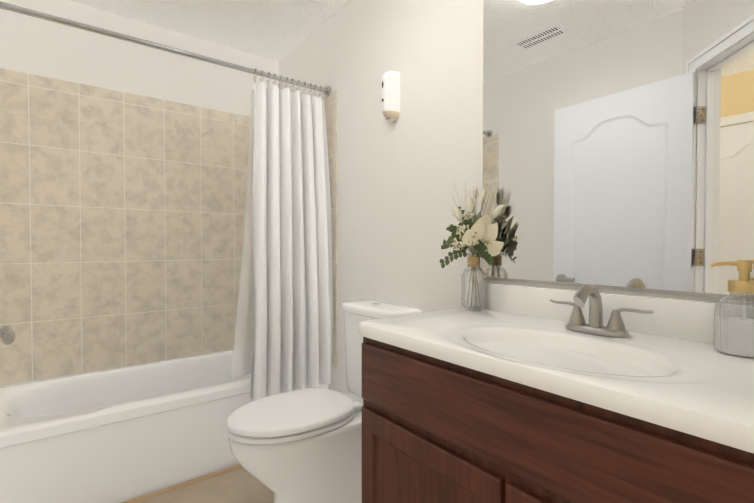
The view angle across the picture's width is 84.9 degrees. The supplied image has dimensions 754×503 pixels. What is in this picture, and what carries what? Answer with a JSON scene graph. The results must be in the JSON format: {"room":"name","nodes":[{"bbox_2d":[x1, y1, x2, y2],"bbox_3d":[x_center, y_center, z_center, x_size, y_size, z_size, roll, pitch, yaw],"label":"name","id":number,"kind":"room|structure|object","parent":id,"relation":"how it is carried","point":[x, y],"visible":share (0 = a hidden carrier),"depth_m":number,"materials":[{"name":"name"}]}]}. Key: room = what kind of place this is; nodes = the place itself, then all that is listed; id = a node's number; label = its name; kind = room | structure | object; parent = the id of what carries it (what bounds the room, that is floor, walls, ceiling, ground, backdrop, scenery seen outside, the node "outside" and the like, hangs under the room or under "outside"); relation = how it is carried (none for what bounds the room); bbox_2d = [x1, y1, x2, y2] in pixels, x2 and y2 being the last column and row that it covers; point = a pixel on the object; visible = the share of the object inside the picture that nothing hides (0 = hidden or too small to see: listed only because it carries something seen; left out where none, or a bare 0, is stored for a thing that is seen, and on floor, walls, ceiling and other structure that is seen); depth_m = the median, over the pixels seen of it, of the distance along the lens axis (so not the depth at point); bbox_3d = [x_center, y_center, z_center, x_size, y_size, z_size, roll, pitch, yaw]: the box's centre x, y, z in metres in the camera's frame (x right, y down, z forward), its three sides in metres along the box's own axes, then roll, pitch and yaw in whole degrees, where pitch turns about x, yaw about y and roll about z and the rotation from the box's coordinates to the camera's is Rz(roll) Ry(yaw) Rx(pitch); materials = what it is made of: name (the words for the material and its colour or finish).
{"room":"bathroom","nodes":[
{"label":"bathroom","id":0,"kind":"room"},
{"bbox_2d":[0,0,278,386],"bbox_3d":[-1.361,-0.139,2.596,1.748,2.480,0.100,-1,1,-38],"label":"wall","id":1,"kind":"structure","parent":0,"point":[36,46],"depth_m":2.42,"materials":[{"name":"white paint"}]},
{"bbox_2d":[0,68,249,384],"bbox_3d":[-1.329,-0.131,2.553,1.548,1.615,0.008,-1,1,-38],"label":"wall tile","id":2,"kind":"structure","parent":1,"relation":"attached to","point":[122,217],"depth_m":2.39,"materials":[{"name":"beige tile"}]},
{"bbox_2d":[0,325,14,344],"bbox_3d":[-0.788,0.089,0.774,0.125,2.058,0.833,-1,1,-38],"label":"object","id":3,"kind":"structure","parent":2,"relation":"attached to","point":[7,334],"depth_m":1.02,"materials":[{"name":"silver metal"}]},
{"bbox_2d":[138,467,273,502],"bbox_3d":[-0.600,1.184,0.513,3.120,0.100,4.360,-1,1,-38],"label":"floor","id":4,"kind":"structure","parent":0,"point":[241,485],"depth_m":1.90,"materials":[{"name":"tile"}]},
{"bbox_2d":[0,350,328,502],"bbox_3d":[-1.103,0.896,2.279,1.542,0.420,0.737,-1,1,-38],"label":"bathtub","id":5,"kind":"object","parent":4,"relation":"on","point":[119,435],"visible":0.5,"depth_m":1.91,"materials":[{"name":"white ceramic"}]},
{"bbox_2d":[121,464,241,502],"bbox_3d":[-0.873,1.103,1.985,1.544,0.016,0.016,-1,1,-38],"label":"baseboard","id":6,"kind":"structure","parent":5,"relation":"attached to","point":[181,485],"depth_m":1.95,"materials":[{"name":"beige wood"}]},
{"bbox_2d":[227,300,421,502],"bbox_3d":[-0.227,0.680,1.748,0.795,0.868,0.444,-1,1,-38],"label":"toilet","id":7,"kind":"object","parent":4,"relation":"on","point":[300,446],"visible":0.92,"depth_m":1.60,"materials":[{"name":"white ceramic"}]},
{"bbox_2d":[358,281,753,502],"bbox_3d":[0.525,0.627,0.983,0.549,1.000,1.251,-1,1,-38],"label":"bathroom vanity","id":8,"kind":"object","parent":4,"relation":"on","point":[516,394],"visible":0.98,"depth_m":0.92,"materials":[{"name":"brown wood"}]},
{"bbox_2d":[440,182,504,311],"bbox_3d":[0.349,-0.018,1.492,0.167,0.471,0.191,-1,1,-38],"label":"vase","id":9,"kind":"object","parent":8,"relation":"on","point":[479,230],"visible":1,"depth_m":1.49,"materials":[{"name":"clear glass"}]},
{"bbox_2d":[550,284,653,337],"bbox_3d":[0.570,0.155,1.111,0.145,0.137,0.274,-1,1,-38],"label":"faucet","id":10,"kind":"object","parent":8,"relation":"on","point":[615,327],"visible":1,"depth_m":1.11,"materials":[{"name":"silver metal"}]},
{"bbox_2d":[710,260,753,358],"bbox_3d":[0.814,0.123,0.919,0.104,0.208,0.110,-1,1,-38],"label":"soap dispenser","id":11,"kind":"object","parent":8,"relation":"on","point":[733,336],"visible":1,"depth_m":0.91,"materials":[{"name":"clear glass"}]},
{"bbox_2d":[68,0,351,61],"bbox_3d":[-0.600,-1.395,0.471,3.120,0.100,4.360,-1,1,-38],"label":"ceiling","id":12,"kind":"structure","parent":0,"point":[277,30],"depth_m":2.44,"materials":[{"name":"white paint"}]},
{"bbox_2d":[279,0,753,390],"bbox_3d":[0.594,-0.120,1.417,0.100,2.480,4.360,-1,1,-38],"label":"wall","id":13,"kind":"structure","parent":0,"point":[404,171],"depth_m":1.94,"materials":[{"name":"white paint"}]},
{"bbox_2d":[0,1,332,399],"bbox_3d":[-0.877,-0.107,1.971,1.540,1.735,0.191,-1,1,-38],"label":"shower curtain","id":14,"kind":"object","parent":13,"relation":"attached to","point":[283,333],"visible":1,"depth_m":2.22,"materials":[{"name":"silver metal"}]},
{"bbox_2d":[382,71,399,120],"bbox_3d":[0.056,-0.742,1.957,0.075,0.225,0.078,-1,1,-38],"label":"air freshener","id":15,"kind":"object","parent":13,"relation":"attached to","point":[390,95],"visible":1,"depth_m":1.93,"materials":[{"name":"white plastic"}]},
{"bbox_2d":[482,0,753,300],"bbox_3d":[0.762,-0.481,1.105,0.008,1.189,1.170,-1,1,-38],"label":"mirror","id":16,"kind":"object","parent":13,"relation":"attached to","point":[618,144],"visible":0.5,"depth_m":1.18,"materials":[{"name":"clear glass"}]},
{"bbox_3d":[-1.391,-0.118,1.288,0.100,2.480,2.132,-1,1,-38],"label":"wall","id":17,"kind":"structure","parent":0,"visible":0},
{"bbox_2d":[321,90,337,366],"bbox_3d":[-1.083,-0.126,2.237,1.548,1.615,0.792,-1,1,-38],"label":"wall tiles","id":18,"kind":"structure","parent":17,"relation":"attached to","point":[330,102],"depth_m":2.42,"materials":[{"name":"beige tile"}]}
]}

